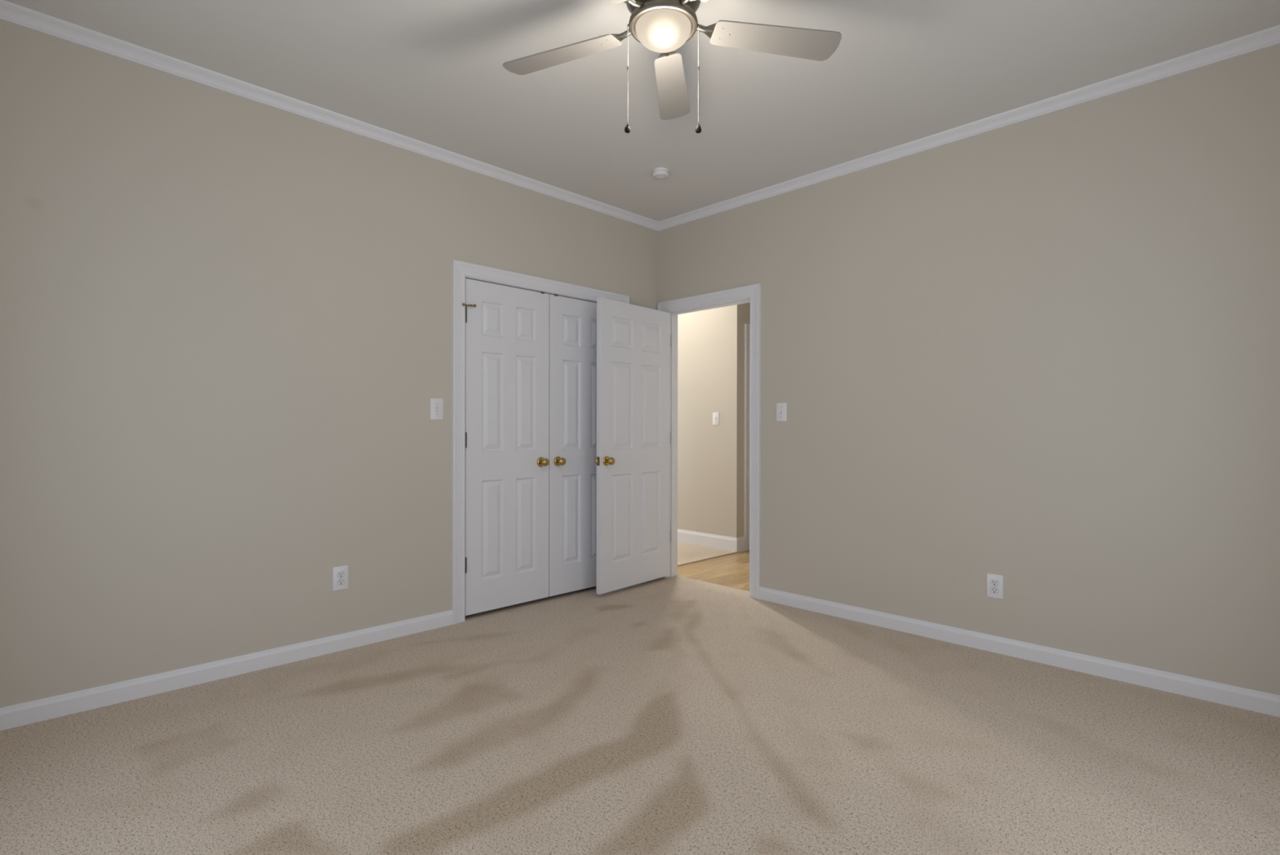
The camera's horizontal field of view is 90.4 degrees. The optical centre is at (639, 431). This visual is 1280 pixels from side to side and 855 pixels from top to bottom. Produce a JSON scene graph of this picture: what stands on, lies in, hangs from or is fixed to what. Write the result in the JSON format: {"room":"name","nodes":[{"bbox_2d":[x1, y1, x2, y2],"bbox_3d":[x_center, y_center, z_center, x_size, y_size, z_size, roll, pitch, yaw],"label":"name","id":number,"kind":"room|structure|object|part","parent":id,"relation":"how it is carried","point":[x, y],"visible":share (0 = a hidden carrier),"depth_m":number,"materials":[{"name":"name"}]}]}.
{"room":"empty bedroom","nodes":[
{"label":"empty bedroom","id":0,"kind":"room"},
{"bbox_2d":[0,19,657,706],"bbox_3d":[-1.292,-0.243,3.615,4.170,2.737,0.120,0,0,-45],"label":"wall","id":1,"kind":"structure","parent":0,"point":[226,318],"depth_m":2.89,"materials":[{"name":"beige paint"}]},
{"bbox_2d":[0,609,453,730],"bbox_3d":[-1.868,1.085,2.953,2.176,0.083,0.014,0,0,-45],"label":"baseboard","id":2,"kind":"structure","parent":1,"relation":"attached to","point":[58,705],"depth_m":2.85,"materials":[{"name":"white wood"}]},
{"bbox_2d":[333,564,348,591],"bbox_3d":[-1.543,0.755,3.280,0.076,0.122,0.008,0,0,-45],"label":"wall outlet","id":3,"kind":"object","parent":1,"relation":"attached to","point":[340,574],"visible":1,"depth_m":3.28,"materials":[{"name":"white plastic"}]},
{"bbox_2d":[337,578,344,585],"bbox_3d":[-1.542,0.775,3.278,0.037,0.029,0.001,0,0,-45],"label":"receptacle","id":4,"kind":"object","parent":3,"relation":"attached to","point":[340,581],"depth_m":3.28,"materials":[{"name":"white plastic"}]},
{"bbox_2d":[337,571,344,577],"bbox_3d":[-1.542,0.736,3.278,0.037,0.029,0.001,0,0,-45],"label":"receptacle","id":5,"kind":"object","parent":3,"relation":"attached to","point":[340,574],"depth_m":3.28,"materials":[{"name":"white plastic"}]},
{"bbox_2d":[430,398,443,419],"bbox_3d":[-1.162,-0.130,3.649,0.076,0.122,0.017,0,0,-45],"label":"light switch","id":6,"kind":"object","parent":1,"relation":"attached to","point":[436,404],"visible":1,"depth_m":3.65,"materials":[{"name":"white plastic"}]},
{"bbox_2d":[462,278,549,615],"bbox_3d":[-0.821,0.091,3.983,0.646,2.014,0.101,0,0,-45],"label":"door","id":7,"kind":"structure","parent":1,"relation":"in","point":[507,328],"depth_m":3.98,"materials":[{"name":"white wood"}]},
{"bbox_3d":[-0.624,0.199,4.149,0.053,0.053,0.056,0,0,-45],"label":"knob","id":8,"kind":"part","parent":7,"relation":"part of","materials":[{"name":"gold metal"}]},
{"bbox_2d":[451,259,629,624],"bbox_3d":[-0.633,0.060,4.262,1.424,2.129,0.139,0,0,-45],"label":"door frame","id":9,"kind":"structure","parent":1,"relation":"attached to","point":[460,269],"depth_m":3.76,"materials":[{"name":"white wood"}]},
{"bbox_2d":[548,293,596,595],"bbox_3d":[-0.366,0.090,4.438,0.631,2.014,0.101,0,0,-45],"label":"door","id":10,"kind":"structure","parent":1,"relation":"in","point":[572,483],"depth_m":4.37,"materials":[{"name":"white wood"}]},
{"bbox_3d":[-0.526,0.199,4.246,0.053,0.053,0.056,0,0,-45],"label":"knob","id":11,"kind":"part","parent":10,"relation":"part of","materials":[{"name":"gold metal"}]},
{"bbox_2d":[0,550,1279,854],"bbox_3d":[0.986,1.159,3.671,7.230,0.060,4.470,0,0,-45],"label":"floor","id":12,"kind":"structure","parent":0,"point":[676,714],"depth_m":2.25,"materials":[{"name":"beige carpet"}]},
{"bbox_2d":[4,0,1279,221],"bbox_3d":[0.077,-1.654,2.241,4.170,0.100,3.990,0,0,-45],"label":"ceiling","id":13,"kind":"structure","parent":0,"point":[431,72],"depth_m":2.79,"materials":[{"name":"paint"}]},
{"bbox_2d":[653,167,668,179],"bbox_3d":[0.128,-1.590,3.922,0.096,0.040,0.096,0,0,-45],"label":"smoke detector","id":14,"kind":"object","parent":13,"relation":"attached to","point":[660,173],"visible":1,"depth_m":3.89,"materials":[{"name":"white plastic"}]},
{"bbox_2d":[502,0,841,133],"bbox_3d":[0.045,-1.318,2.158,1.244,0.572,1.295,0,0,-45],"label":"ceiling fan","id":15,"kind":"object","parent":13,"relation":"hanging from","point":[663,27],"visible":1,"depth_m":2.26,"materials":[{"name":"grey metal"}]},
{"bbox_3d":[-0.296,-1.402,2.371,0.471,0.006,0.134,0,11,25],"label":"blade","id":16,"kind":"part","parent":15,"relation":"part of","materials":[{"name":"white wood"}]},
{"bbox_3d":[-0.203,-1.400,1.891,0.134,0.006,0.471,15,10,42],"label":"blade","id":17,"kind":"part","parent":15,"relation":"part of","materials":[{"name":"white wood"}]},
{"bbox_3d":[-0.041,-1.238,2.196,0.009,0.338,0.006,0,0,0],"label":"pull chain","id":18,"kind":"part","parent":15,"relation":"part of","materials":[{"name":"metal"}]},
{"bbox_3d":[0.080,-1.362,2.196,0.193,0.068,0.193,0,0,-45],"label":"lamp shade","id":19,"kind":"part","parent":15,"relation":"part of","materials":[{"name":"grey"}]},
{"bbox_3d":[0.131,-1.402,2.608,0.134,0.006,0.471,-11,-1,7],"label":"blade","id":20,"kind":"part","parent":15,"relation":"part of","materials":[{"name":"white wood"}]},
{"bbox_3d":[0.201,-1.237,2.196,0.009,0.338,0.006,0,0,0],"label":"pull chain","id":21,"kind":"part","parent":15,"relation":"part of","materials":[{"name":"metal"}]},
{"bbox_3d":[0.488,-1.400,2.275,0.471,0.006,0.134,0,-11,-11],"label":"blade","id":22,"kind":"part","parent":15,"relation":"part of","materials":[{"name":"white wood"}]},
{"bbox_2d":[677,541,737,565],"bbox_3d":[-0.243,1.149,6.316,1.128,0.060,2.150,0,0,-45],"label":"floor","id":23,"kind":"structure","parent":0,"point":[687,553],"depth_m":5.87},
{"bbox_2d":[677,302,750,551],"bbox_3d":[0.880,-0.222,7.440,2.052,2.797,2.135,0,0,-45],"label":"wall","id":24,"kind":"structure","parent":0,"point":[711,342],"depth_m":6.17,"materials":[{"name":"beige paint"}]},
{"bbox_2d":[712,412,719,424],"bbox_3d":[0.728,-0.125,6.127,0.017,0.122,0.076,0,0,-45],"label":"light switch","id":25,"kind":"object","parent":24,"relation":"attached to","point":[715,415],"visible":1,"depth_m":6.12,"materials":[{"name":"white plastic"}]},
{"bbox_2d":[744,323,750,550],"bbox_3d":[1.337,0.052,6.375,0.952,2.154,0.019,0,0,-45],"label":"door frame","id":26,"kind":"structure","parent":24,"relation":"attached to","point":[747,326],"depth_m":6.05,"materials":[{"name":"white wood"}]},
{"bbox_2d":[657,44,1279,694],"bbox_3d":[1.550,-0.208,3.634,0.120,2.797,3.870,0,0,-45],"label":"wall","id":27,"kind":"structure","parent":0,"point":[1042,353],"depth_m":3.12,"materials":[{"name":"beige paint"}]},
{"bbox_2d":[594,297,670,594],"bbox_3d":[-0.034,0.096,4.581,0.167,2.002,0.781,0,0,41],"label":"door","id":28,"kind":"structure","parent":27,"relation":"in","point":[633,459],"depth_m":4.53,"materials":[{"name":"white wood"}]},
{"bbox_3d":[-0.282,0.199,4.295,0.025,0.060,0.002,0,0,41],"label":"latch plate","id":29,"kind":"part","parent":28,"relation":"part of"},
{"bbox_3d":[-0.201,0.199,4.304,0.056,0.053,0.053,0,0,41],"label":"knob","id":30,"kind":"part","parent":28,"relation":"part of","materials":[{"name":"gold metal"}]},
{"bbox_2d":[0,0,1279,231],"bbox_3d":[0.077,-1.578,2.241,3.930,0.053,3.750,0,0,-45],"label":"crown molding","id":31,"kind":"structure","parent":27,"relation":"attached to","point":[10,12],"depth_m":3.10,"materials":[{"name":"white wood"}]},
{"bbox_2d":[657,283,760,599],"bbox_3d":[0.522,0.063,4.664,0.158,2.124,0.943,0,0,-45],"label":"door frame","id":32,"kind":"structure","parent":27,"relation":"attached to","point":[753,291],"depth_m":4.34,"materials":[{"name":"white wood"}]},
{"bbox_2d":[776,402,786,421],"bbox_3d":[0.923,-0.128,4.165,0.017,0.122,0.076,0,0,-45],"label":"light switch","id":33,"kind":"object","parent":27,"relation":"attached to","point":[781,407],"visible":1,"depth_m":4.16,"materials":[{"name":"white plastic"}]},
{"bbox_2d":[986,573,1003,599],"bbox_3d":[1.824,0.795,3.269,0.008,0.122,0.076,0,0,-45],"label":"wall outlet","id":34,"kind":"object","parent":27,"relation":"attached to","point":[994,582],"visible":1,"depth_m":3.27,"materials":[{"name":"white plastic"}]},
{"bbox_2d":[991,586,998,593],"bbox_3d":[1.823,0.815,3.268,0.001,0.029,0.037,0,0,-45],"label":"receptacle","id":35,"kind":"object","parent":34,"relation":"attached to","point":[993,589],"depth_m":3.27,"materials":[{"name":"white plastic"}]},
{"bbox_2d":[991,579,998,585],"bbox_3d":[1.822,0.776,3.267,0.002,0.030,0.037,0,0,-45],"label":"receptacle","id":36,"kind":"object","parent":34,"relation":"attached to","point":[993,582],"depth_m":3.27,"materials":[{"name":"white plastic"}]},
{"bbox_2d":[759,586,1279,716],"bbox_3d":[1.794,1.091,3.296,0.014,0.083,2.798,0,0,-45],"label":"baseboard","id":37,"kind":"structure","parent":27,"relation":"attached to","point":[1248,699],"depth_m":3.08,"materials":[{"name":"white wood"}]},
{"bbox_3d":[-0.272,-0.220,6.343,1.368,2.797,2.300,0,0,-45],"label":"wall","id":38,"kind":"structure","parent":0,"visible":0},
{"bbox_2d":[677,528,745,552],"bbox_3d":[0.193,1.059,6.750,0.130,0.139,2.149,0,0,-45],"label":"baseboard","id":39,"kind":"structure","parent":38,"relation":"attached to","point":[718,541],"depth_m":6.15,"materials":[{"name":"white wood"}]}
]}

